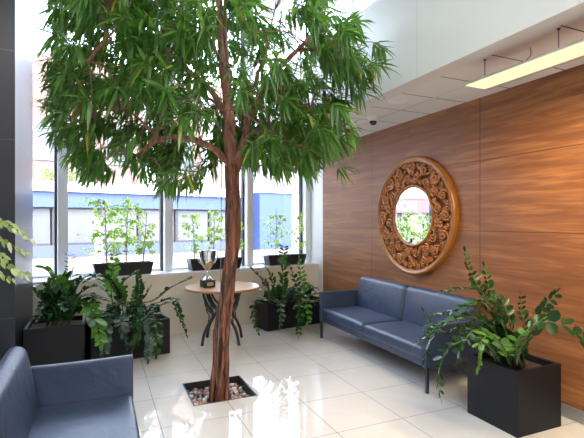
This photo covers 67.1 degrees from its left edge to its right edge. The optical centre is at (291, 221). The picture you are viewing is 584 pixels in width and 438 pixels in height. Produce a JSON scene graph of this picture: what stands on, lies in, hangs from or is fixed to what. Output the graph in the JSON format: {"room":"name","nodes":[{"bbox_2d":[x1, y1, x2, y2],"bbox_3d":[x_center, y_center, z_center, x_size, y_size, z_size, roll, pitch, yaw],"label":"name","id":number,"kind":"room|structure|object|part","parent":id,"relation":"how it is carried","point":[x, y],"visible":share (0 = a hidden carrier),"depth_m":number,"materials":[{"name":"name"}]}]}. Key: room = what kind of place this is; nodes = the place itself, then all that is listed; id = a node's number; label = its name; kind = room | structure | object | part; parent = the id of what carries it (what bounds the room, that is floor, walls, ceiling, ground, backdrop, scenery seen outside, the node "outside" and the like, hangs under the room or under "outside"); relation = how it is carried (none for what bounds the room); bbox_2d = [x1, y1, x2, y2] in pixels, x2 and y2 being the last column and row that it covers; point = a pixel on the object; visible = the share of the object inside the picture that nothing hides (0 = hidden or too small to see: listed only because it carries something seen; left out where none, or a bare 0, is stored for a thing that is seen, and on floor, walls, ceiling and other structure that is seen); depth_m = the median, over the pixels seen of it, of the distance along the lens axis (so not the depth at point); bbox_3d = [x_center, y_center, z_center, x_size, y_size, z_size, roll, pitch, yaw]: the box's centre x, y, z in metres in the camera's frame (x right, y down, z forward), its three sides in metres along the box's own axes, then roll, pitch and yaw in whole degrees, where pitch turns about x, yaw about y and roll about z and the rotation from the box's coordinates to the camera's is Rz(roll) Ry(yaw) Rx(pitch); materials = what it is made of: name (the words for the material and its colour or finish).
{"room":"lobby","nodes":[
{"label":"lobby","id":0,"kind":"room"},
{"bbox_2d":[0,0,32,359],"bbox_3d":[-3.300,-1.220,4.463,1.020,5.600,1.180,0,0,-24],"label":"wall column","id":1,"kind":"structure","parent":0,"point":[16,38],"depth_m":4.20,"materials":[{"name":"paint"}]},
{"bbox_2d":[33,266,317,334],"bbox_3d":[-2.393,1.167,5.755,6.800,0.825,0.100,0,0,-34],"label":"wall","id":2,"kind":"structure","parent":0,"point":[193,307],"depth_m":6.33,"materials":[{"name":"beige paint"}]},
{"bbox_2d":[133,322,583,437],"bbox_3d":[-0.349,1.650,1.376,6.460,0.140,10.802,0,0,-24],"label":"floor","id":3,"kind":"structure","parent":0,"point":[339,384],"depth_m":4.03,"materials":[{"name":"tile"}]},
{"bbox_2d":[23,315,85,365],"bbox_3d":[-2.553,1.330,4.777,0.560,0.500,0.540,0,0,-24],"label":"square planter","id":4,"kind":"object","parent":3,"relation":"on","point":[44,345],"visible":0.69,"depth_m":4.55,"materials":[{"name":"black plastic"}]},
{"bbox_2d":[28,251,111,326],"bbox_3d":[-2.415,0.719,4.793,0.799,0.852,0.736,0,0,-36],"label":"plant","id":5,"kind":"object","parent":4,"relation":"on","point":[60,299],"visible":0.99,"depth_m":4.67,"materials":[{"name":"green plant"}]},
{"bbox_2d":[0,347,139,437],"bbox_3d":[-1.077,1.188,2.061,0.764,0.785,2.173,0,0,-24],"label":"sofa","id":6,"kind":"object","parent":3,"relation":"on","point":[93,398],"visible":1,"depth_m":2.78,"materials":[{"name":"blue leather"}]},
{"bbox_2d":[0,347,37,437],"bbox_3d":[-1.552,1.020,2.416,0.172,0.450,1.030,0,0,-24],"label":"cushion","id":7,"kind":"object","parent":6,"relation":"on","point":[18,380],"depth_m":2.44,"materials":[{"name":"blue leather"}]},
{"bbox_3d":[-1.491,1.156,3.030,0.749,0.392,0.066,0,0,-24],"label":"armrest","id":8,"kind":"part","parent":6,"relation":"part of","materials":[{"name":"blue leather"}]},
{"bbox_2d":[28,395,139,437],"bbox_3d":[-1.252,1.248,2.547,0.683,0.094,1.030,0,0,-24],"label":"seat cushion","id":9,"kind":"object","parent":6,"relation":"on","point":[67,416],"depth_m":2.71,"materials":[{"name":"blue leather"}]},
{"bbox_2d":[86,313,169,359],"bbox_3d":[-1.936,1.370,5.207,0.880,0.420,0.360,0,0,-34],"label":"planter","id":10,"kind":"object","parent":3,"relation":"on","point":[117,348],"visible":0.38,"depth_m":5.03,"materials":[{"name":"black"}]},
{"bbox_2d":[80,248,195,363],"bbox_3d":[-1.818,0.927,5.110,1.308,1.248,0.864,0,0,-42],"label":"plant","id":11,"kind":"object","parent":10,"relation":"in","point":[112,313],"visible":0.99,"depth_m":4.91,"materials":[{"name":"green plant"}]},
{"bbox_2d":[189,384,243,402],"bbox_3d":[-0.692,1.692,4.149,0.556,0.055,0.546,0,0,-24],"label":"bed","id":12,"kind":"object","parent":3,"relation":"in","point":[238,384],"visible":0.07,"depth_m":4.22,"materials":[{"name":"stone"}]},
{"bbox_2d":[28,0,400,402],"bbox_3d":[-0.851,-0.598,3.921,3.325,4.607,2.712,0,0,-7],"label":"ficus tree","id":13,"kind":"object","parent":12,"relation":"on","point":[303,136],"visible":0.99,"depth_m":3.47,"materials":[{"name":"green plant"}]},
{"bbox_2d":[183,375,257,405],"bbox_3d":[-0.692,1.641,4.149,0.580,0.128,0.570,0,0,-24],"label":"frame","id":14,"kind":"object","parent":3,"relation":"in","point":[238,379],"visible":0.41,"depth_m":4.33,"materials":[{"name":"grey metal"}]},
{"bbox_2d":[185,281,258,345],"bbox_3d":[-0.919,1.214,5.818,0.971,0.738,0.971,0,0,-38],"label":"side table","id":15,"kind":"object","parent":3,"relation":"on","point":[240,287],"visible":0.71,"depth_m":5.65,"materials":[{"name":"wood"}]},
{"bbox_2d":[196,250,217,287],"bbox_3d":[-1.099,0.607,5.720,0.240,0.478,0.239,0,0,3],"label":"trophy","id":16,"kind":"object","parent":15,"relation":"on","point":[207,257],"visible":1,"depth_m":5.65,"materials":[{"name":"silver metal"}]},
{"bbox_2d":[198,250,216,279],"bbox_3d":[-1.099,0.559,5.720,0.240,0.383,0.240,0,0,-38],"label":"cup","id":17,"kind":"object","parent":16,"relation":"on","point":[207,257],"depth_m":5.65,"materials":[{"name":"silver metal"}]},
{"bbox_3d":[-1.052,1.230,5.635,0.232,0.706,0.079,0,0,-2],"label":"leg","id":18,"kind":"part","parent":15,"relation":"part of","materials":[{"name":"black metal"}]},
{"bbox_3d":[-1.061,1.230,5.993,0.232,0.706,0.079,0,0,-2],"label":"leg","id":19,"kind":"part","parent":15,"relation":"part of","materials":[{"name":"black metal"}]},
{"bbox_3d":[-0.777,1.230,5.642,0.232,0.706,0.079,0,0,-2],"label":"leg","id":20,"kind":"part","parent":15,"relation":"part of","materials":[{"name":"black metal"}]},
{"bbox_3d":[-0.787,1.230,6.001,0.232,0.706,0.079,0,0,-2],"label":"leg","id":21,"kind":"part","parent":15,"relation":"part of","materials":[{"name":"black metal"}]},
{"bbox_2d":[255,295,319,331],"bbox_3d":[-0.052,1.380,6.759,0.980,0.400,0.360,0,0,-34],"label":"planter","id":22,"kind":"object","parent":3,"relation":"on","point":[267,318],"visible":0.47,"depth_m":6.53,"materials":[{"name":"black plastic"}]},
{"bbox_2d":[247,244,318,335],"bbox_3d":[-0.074,0.921,6.415,1.173,1.318,1.212,0,0,-6],"label":"plant","id":23,"kind":"object","parent":22,"relation":"in","point":[286,294],"visible":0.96,"depth_m":6.17,"materials":[{"name":"green plant"}]},
{"bbox_2d":[319,276,481,393],"bbox_3d":[1.122,1.167,5.159,0.706,0.825,2.173,0,0,-24],"label":"sofa","id":24,"kind":"object","parent":3,"relation":"on","point":[385,314],"visible":0.83,"depth_m":4.96,"materials":[{"name":"blue leather"}]},
{"bbox_3d":[0.403,1.460,5.997,0.030,0.240,0.024,0,0,-24],"label":"leg","id":25,"kind":"part","parent":24,"relation":"part of","materials":[{"name":"grey metal"}]},
{"bbox_3d":[0.691,1.151,6.120,0.686,0.402,0.067,0,0,-24],"label":"armrest","id":26,"kind":"part","parent":24,"relation":"part of","materials":[{"name":"blue leather"}]},
{"bbox_2d":[322,306,402,333],"bbox_3d":[0.882,1.220,5.616,0.620,0.149,1.030,0,0,-24],"label":"seat cushion","id":27,"kind":"object","parent":24,"relation":"on","point":[353,319],"depth_m":5.47,"materials":[{"name":"blue leather"}]},
{"bbox_3d":[1.129,1.323,5.162,0.670,0.065,2.100,0,0,-24],"label":"rail","id":28,"kind":"part","parent":24,"relation":"part of","materials":[{"name":"blue leather"}]},
{"bbox_2d":[356,276,409,319],"bbox_3d":[1.159,0.973,5.737,0.175,0.435,1.030,0,0,-24],"label":"cushion","id":29,"kind":"object","parent":24,"relation":"on","point":[385,297],"depth_m":5.62,"materials":[{"name":"blue leather"}]},
{"bbox_2d":[364,321,423,359],"bbox_3d":[1.294,1.220,4.672,0.620,0.149,1.030,0,0,-24],"label":"seat cushion","id":30,"kind":"object","parent":24,"relation":"on","point":[397,336],"depth_m":4.62,"materials":[{"name":"blue leather"}]},
{"bbox_3d":[1.247,1.460,4.061,0.030,0.240,0.024,0,0,-24],"label":"leg","id":31,"kind":"part","parent":24,"relation":"part of","materials":[{"name":"grey metal"}]},
{"bbox_2d":[402,286,476,326],"bbox_3d":[1.571,0.973,4.793,0.175,0.435,1.030,0,0,-24],"label":"cushion","id":32,"kind":"object","parent":24,"relation":"on","point":[414,298],"depth_m":4.84,"materials":[{"name":"blue leather"}]},
{"bbox_3d":[1.534,1.151,4.189,0.686,0.402,0.067,0,0,-24],"label":"armrest","id":33,"kind":"part","parent":24,"relation":"part of","materials":[{"name":"blue leather"}]},
{"bbox_2d":[467,351,560,437],"bbox_3d":[1.768,1.337,3.526,0.475,0.485,0.480,0,0,-24],"label":"square planter","id":34,"kind":"object","parent":3,"relation":"on","point":[526,401],"visible":0.78,"depth_m":3.35,"materials":[{"name":"black plastic"}]},
{"bbox_2d":[410,246,583,403],"bbox_3d":[1.519,0.755,3.341,1.219,1.102,0.907,0,0,10],"label":"plant","id":35,"kind":"object","parent":34,"relation":"in","point":[500,343],"visible":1,"depth_m":3.33,"materials":[{"name":"green plant"}]},
{"bbox_3d":[-2.570,1.370,3.090,0.340,0.420,0.340,0,0,-24],"label":"plant pot","id":36,"kind":"object","parent":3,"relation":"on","visible":0},
{"bbox_2d":[0,218,35,283],"bbox_3d":[-2.283,0.543,3.288,0.735,1.324,0.300,0,0,-16],"label":"variegated ficus","id":37,"kind":"object","parent":36,"relation":"on","point":[7,223],"visible":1,"depth_m":3.31,"materials":[{"name":"green plant"}]},
{"bbox_2d":[259,0,583,121],"bbox_3d":[1.698,-2.620,2.385,0.120,2.800,11.015,0,0,-24],"label":"wall","id":38,"kind":"structure","parent":0,"point":[425,36],"depth_m":3.53,"materials":[{"name":"white paint"}]},
{"bbox_2d":[260,0,288,74],"bbox_3d":[-0.244,-2.765,6.849,0.110,1.310,1.250,0,0,-24],"label":"window","id":39,"kind":"structure","parent":38,"relation":"in","point":[285,3],"depth_m":6.74,"materials":[{"name":"white glass"}]},
{"bbox_2d":[289,0,309,68],"bbox_3d":[0.176,-2.765,5.886,0.110,1.310,0.850,0,0,-24],"label":"window","id":40,"kind":"structure","parent":38,"relation":"in","point":[294,59],"depth_m":6.15,"materials":[{"name":"white glass"}]},
{"bbox_2d":[321,0,352,34],"bbox_3d":[0.522,-2.765,5.094,0.110,1.310,0.880,0,0,-24],"label":"window","id":41,"kind":"structure","parent":38,"relation":"in","point":[343,4],"depth_m":4.96,"materials":[{"name":"white glass"}]},
{"bbox_2d":[353,0,380,16],"bbox_3d":[0.878,-2.765,4.278,0.110,1.310,0.900,0,0,-24],"label":"window","id":42,"kind":"structure","parent":38,"relation":"in","point":[364,5],"depth_m":4.57,"materials":[{"name":"white glass"}]},
{"bbox_3d":[0.877,-2.765,4.277,0.008,1.210,0.810,0,0,-24],"label":"pane","id":43,"kind":"part","parent":42,"relation":"part of","materials":[{"name":"clear glass"}]},
{"bbox_2d":[349,1,583,115],"bbox_3d":[1.706,-1.218,2.416,0.160,0.005,11.065,0,0,-24],"label":"trim","id":44,"kind":"structure","parent":38,"relation":"attached to","point":[574,12],"depth_m":3.12,"materials":[{"name":"white paint"}]},
{"bbox_2d":[323,64,583,411],"bbox_3d":[2.716,0.055,2.614,0.150,3.050,10.620,0,0,-24],"label":"wall","id":45,"kind":"structure","parent":0,"point":[513,157],"depth_m":4.12,"materials":[{"name":"brown wood"}]},
{"bbox_2d":[311,160,322,296],"bbox_3d":[0.445,0.055,7.815,0.154,3.050,0.730,0,0,-24],"label":"trim","id":46,"kind":"structure","parent":45,"relation":"attached to","point":[317,196],"depth_m":7.59,"materials":[{"name":"white paint"}]},
{"bbox_2d":[377,156,458,274],"bbox_3d":[1.440,-0.075,5.260,0.066,1.420,1.420,0,0,-24],"label":"wall mirror","id":47,"kind":"object","parent":45,"relation":"attached to","point":[415,221],"visible":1,"depth_m":5.17,"materials":[{"name":"brown wood"}]},
{"bbox_2d":[395,188,430,243],"bbox_3d":[1.449,-0.075,5.264,0.022,0.676,0.676,0,0,-24],"label":"mirror glass","id":48,"kind":"object","parent":47,"relation":"attached to","point":[412,205],"depth_m":5.24,"materials":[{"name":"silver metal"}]},
{"bbox_2d":[444,363,583,424],"bbox_3d":[2.642,1.530,2.582,0.012,0.100,10.620,0,0,-24],"label":"baseboard","id":49,"kind":"structure","parent":45,"relation":"attached to","point":[569,412],"depth_m":3.55,"materials":[{"name":"grey"}]},
{"bbox_2d":[335,16,583,140],"bbox_3d":[2.132,-1.327,2.704,0.850,0.185,11.252,0,0,-24],"label":"ceiling","id":50,"kind":"structure","parent":0,"point":[572,31],"depth_m":3.95,"materials":[{"name":"tile"}]},
{"bbox_2d":[368,115,377,124],"bbox_3d":[0.951,-1.185,5.161,0.124,0.101,0.124,0,0,-24],"label":"dome camera","id":51,"kind":"object","parent":50,"relation":"attached to","point":[373,119],"visible":1,"depth_m":5.12,"materials":[{"name":"white paint"}]},
{"bbox_2d":[388,98,407,103],"bbox_3d":[1.077,-1.230,4.485,0.196,0.010,0.196,0,0,-24],"label":"ceiling speaker","id":52,"kind":"object","parent":50,"relation":"attached to","point":[396,100],"visible":1,"depth_m":4.47,"materials":[{"name":"white paint"}]},
{"bbox_2d":[356,86,465,126],"bbox_3d":[1.964,-1.228,2.572,0.437,0.015,11.144,0,0,-24],"label":"grid","id":53,"kind":"object","parent":50,"relation":"attached to","point":[463,86],"depth_m":4.57,"materials":[{"name":"grey metal"}]},
{"bbox_2d":[465,28,583,89],"bbox_3d":[1.737,-1.128,2.667,0.248,0.204,1.560,0,0,-24],"label":"pendant lamp","id":54,"kind":"object","parent":50,"relation":"hanging from","point":[573,51],"visible":1,"depth_m":2.92,"materials":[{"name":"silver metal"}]},
{"label":"outside","id":55,"kind":"structure","parent":0,"visible":0},
{"bbox_2d":[33,250,295,275],"bbox_3d":[-12.117,1.810,27.774,120.000,0.060,99.395,0,0,-24],"label":"ground","id":56,"kind":"structure","parent":55,"point":[177,262],"depth_m":18.00,"materials":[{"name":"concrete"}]},
{"bbox_2d":[95,218,102,262],"bbox_3d":[-8.334,0.805,19.000,0.320,1.950,0.200,0,0,-24],"label":"pillar","id":57,"kind":"structure","parent":56,"relation":"on","point":[98,259],"depth_m":18.90,"materials":[{"name":"white"}]},
{"bbox_2d":[33,51,240,258],"bbox_3d":[-20.722,-2.970,18.165,37.540,9.500,8.450,0,0,-34],"label":"building","id":58,"kind":"structure","parent":56,"relation":"on","point":[79,213],"depth_m":21.47,"materials":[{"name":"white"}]},
{"bbox_2d":[39,167,53,180],"bbox_3d":[-10.870,-2.170,19.967,1.057,0.673,0.403,0,0,-34],"label":"shrub","id":59,"kind":"object","parent":58,"relation":"on","point":[45,169],"visible":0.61,"depth_m":19.79,"materials":[{"name":"green plant"}]},
{"bbox_2d":[68,170,86,181],"bbox_3d":[-10.028,-2.153,20.522,1.128,0.686,0.398,0,0,-34],"label":"shrub","id":60,"kind":"object","parent":58,"relation":"on","point":[69,175],"visible":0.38,"depth_m":20.40,"materials":[{"name":"green plant"}]},
{"bbox_3d":[-18.699,1.370,15.048,37.400,0.580,0.120,0,0,-34],"label":"panel","id":61,"kind":"part","parent":58,"relation":"part of","materials":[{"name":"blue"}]},
{"bbox_2d":[33,248,298,264],"bbox_3d":[-8.773,1.720,20.542,60.001,0.120,1.900,0,0,-34],"label":"sidewalk","id":62,"kind":"structure","parent":56,"relation":"on","point":[46,261],"depth_m":21.17,"materials":[{"name":"white concrete"}]},
{"bbox_2d":[240,189,292,249],"bbox_3d":[-2.375,-0.085,29.021,2.300,3.730,5.220,0,0,-34],"label":"building","id":63,"kind":"structure","parent":56,"relation":"on","point":[266,202],"depth_m":26.82,"materials":[{"name":"blue"}]},
{"bbox_3d":[-2.375,-1.860,29.021,2.300,0.180,5.220,0,0,-34],"label":"cornice","id":64,"kind":"part","parent":63,"relation":"part of","materials":[{"name":"grey"}]},
{"bbox_2d":[254,166,298,247],"bbox_3d":[-1.029,-1.110,29.932,0.850,5.780,5.220,0,0,-34],"label":"pier","id":65,"kind":"structure","parent":56,"relation":"on","point":[267,185],"depth_m":27.90,"materials":[{"name":"grey paint"}]},
{"bbox_3d":[-2.581,1.238,6.033,6.717,0.965,1.406,0,0,-24],"label":"wall","id":66,"kind":"structure","parent":0,"visible":0},
{"bbox_2d":[33,34,56,278],"bbox_3d":[-3.587,-1.601,5.385,1.253,4.638,0.075,0,0,-34],"label":"window","id":67,"kind":"structure","parent":66,"relation":"in","point":[55,149],"depth_m":5.70,"materials":[{"name":"grey metal"}]},
{"bbox_3d":[-3.591,-1.601,5.392,1.253,4.638,0.040,0,0,-34],"label":"frame","id":68,"kind":"part","parent":67,"relation":"part of","materials":[{"name":"white metal"}]},
{"bbox_2d":[57,5,67,274],"bbox_3d":[-2.994,-1.601,5.729,0.114,4.638,0.190,0,0,-34],"label":"trim","id":69,"kind":"structure","parent":66,"relation":"attached to","point":[62,180],"depth_m":5.65,"materials":[{"name":"white metal"}]},
{"bbox_2d":[71,8,162,275],"bbox_3d":[-2.448,-1.601,6.156,1.269,4.638,0.075,0,0,-34],"label":"window","id":70,"kind":"structure","parent":66,"relation":"in","point":[160,195],"depth_m":6.48,"materials":[{"name":"grey metal"}]},
{"bbox_3d":[-2.452,-1.601,6.162,1.269,4.638,0.040,0,0,-34],"label":"frame","id":71,"kind":"part","parent":70,"relation":"part of","materials":[{"name":"white metal"}]},
{"bbox_2d":[163,46,172,270],"bbox_3d":[-1.848,-1.601,6.504,0.114,4.638,0.190,0,0,-34],"label":"trim","id":72,"kind":"structure","parent":66,"relation":"attached to","point":[167,203],"depth_m":6.43,"materials":[{"name":"white metal"}]},
{"bbox_2d":[33,262,317,284],"bbox_3d":[-2.478,0.737,5.880,6.800,0.037,0.438,0,0,-34],"label":"sill","id":73,"kind":"structure","parent":66,"relation":"on","point":[261,266],"depth_m":6.38,"materials":[{"name":"white stone"}]},
{"bbox_2d":[91,261,153,275],"bbox_3d":[-2.301,0.635,5.994,0.781,0.165,0.190,0,0,-34],"label":"trough","id":74,"kind":"object","parent":73,"relation":"on","point":[145,267],"visible":0.84,"depth_m":5.94,"materials":[{"name":"black plastic"}]},
{"bbox_2d":[76,197,131,263],"bbox_3d":[-2.500,0.125,5.864,0.683,0.926,0.275,0,0,-34],"label":"young ficus","id":75,"kind":"object","parent":74,"relation":"on","point":[104,203],"visible":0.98,"depth_m":5.86,"materials":[{"name":"green plant"}]},
{"bbox_2d":[108,196,138,262],"bbox_3d":[-2.291,0.118,6.000,0.441,0.941,0.255,0,0,-29],"label":"young ficus","id":76,"kind":"object","parent":74,"relation":"on","point":[128,205],"visible":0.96,"depth_m":6.01,"materials":[{"name":"green plant"}]},
{"bbox_2d":[129,206,156,261],"bbox_3d":[-2.080,0.184,6.139,0.393,0.810,0.274,0,0,-34],"label":"young ficus","id":77,"kind":"object","parent":74,"relation":"on","point":[144,244],"visible":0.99,"depth_m":6.14,"materials":[{"name":"green plant"}]},
{"bbox_2d":[186,257,242,270],"bbox_3d":[-1.183,0.635,6.751,0.859,0.165,0.190,0,0,-34],"label":"trough","id":78,"kind":"object","parent":73,"relation":"on","point":[194,265],"visible":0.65,"depth_m":6.62,"materials":[{"name":"black plastic"}]},
{"bbox_2d":[180,213,206,259],"bbox_3d":[-1.452,0.226,6.561,0.397,0.726,0.293,0,0,-1],"label":"young ficus","id":79,"kind":"object","parent":78,"relation":"on","point":[192,217],"visible":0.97,"depth_m":6.51,"materials":[{"name":"green plant"}]},
{"bbox_2d":[205,209,224,249],"bbox_3d":[-1.170,0.197,6.751,0.347,0.783,0.249,0,0,-34],"label":"young ficus","id":80,"kind":"object","parent":78,"relation":"on","point":[217,230],"visible":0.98,"depth_m":6.73,"materials":[{"name":"green plant"}]},
{"bbox_3d":[-1.161,0.195,6.761,0.266,0.787,0.167,0,0,-34],"label":"stem","id":81,"kind":"part","parent":80,"relation":"part of","materials":[{"name":"brown plant"}]},
{"bbox_2d":[239,222,244,249],"bbox_3d":[-0.886,0.252,6.948,0.305,0.673,0.278,0,0,-34],"label":"young ficus","id":82,"kind":"object","parent":78,"relation":"on","point":[242,227],"visible":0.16,"depth_m":6.95,"materials":[{"name":"green plant"}]},
{"bbox_2d":[263,253,306,265],"bbox_3d":[-0.118,0.635,7.471,0.769,0.165,0.190,0,0,-34],"label":"trough","id":83,"kind":"object","parent":73,"relation":"on","point":[270,260],"visible":0.77,"depth_m":7.37,"materials":[{"name":"black plastic"}]},
{"bbox_2d":[262,213,288,255],"bbox_3d":[-0.240,0.174,7.362,0.509,0.829,0.257,0,0,-37],"label":"young ficus","id":84,"kind":"object","parent":83,"relation":"on","point":[281,216],"visible":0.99,"depth_m":7.35,"materials":[{"name":"green plant"}]},
{"bbox_3d":[-0.263,0.174,7.365,0.419,0.829,0.179,0,0,-34],"label":"stem","id":85,"kind":"part","parent":84,"relation":"part of","materials":[{"name":"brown plant"}]},
{"bbox_2d":[288,212,307,253],"bbox_3d":[0.111,0.204,7.608,0.246,0.770,0.403,0,0,37],"label":"young ficus","id":86,"kind":"object","parent":83,"relation":"on","point":[301,229],"visible":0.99,"depth_m":7.59,"materials":[{"name":"green plant"}]},
{"bbox_3d":[0.086,0.204,7.609,0.308,0.770,0.172,0,0,-1],"label":"stem","id":87,"kind":"part","parent":86,"relation":"part of","materials":[{"name":"brown plant"}]},
{"bbox_2d":[173,34,243,269],"bbox_3d":[-1.316,-1.601,6.921,1.235,4.638,0.075,0,0,-34],"label":"window","id":88,"kind":"structure","parent":66,"relation":"in","point":[242,183],"depth_m":7.23,"materials":[{"name":"grey metal"}]},
{"bbox_3d":[-1.320,-1.601,6.927,1.235,4.638,0.040,0,0,-34],"label":"frame","id":89,"kind":"part","parent":88,"relation":"part of","materials":[{"name":"white metal"}]},
{"bbox_3d":[-1.327,-1.601,6.923,1.195,4.578,0.008,0,0,-34],"label":"pane","id":90,"kind":"part","parent":88,"relation":"part of","materials":[{"name":"clear glass"}]},
{"bbox_2d":[244,8,253,265],"bbox_3d":[-0.731,-1.601,7.259,0.114,4.638,0.190,0,0,-34],"label":"trim","id":91,"kind":"structure","parent":66,"relation":"attached to","point":[248,179],"depth_m":7.18,"materials":[{"name":"white metal"}]},
{"bbox_2d":[254,168,301,264],"bbox_3d":[-0.272,-0.246,7.627,1.058,1.928,0.075,0,0,-34],"label":"window","id":92,"kind":"structure","parent":66,"relation":"in","point":[300,191],"depth_m":7.89,"materials":[{"name":"grey metal"}]},
{"bbox_2d":[302,175,310,261],"bbox_3d":[0.255,-0.251,7.926,0.150,1.938,0.190,0,0,-34],"label":"trim","id":93,"kind":"structure","parent":66,"relation":"attached to","point":[306,194],"depth_m":7.84,"materials":[{"name":"white metal"}]}
]}

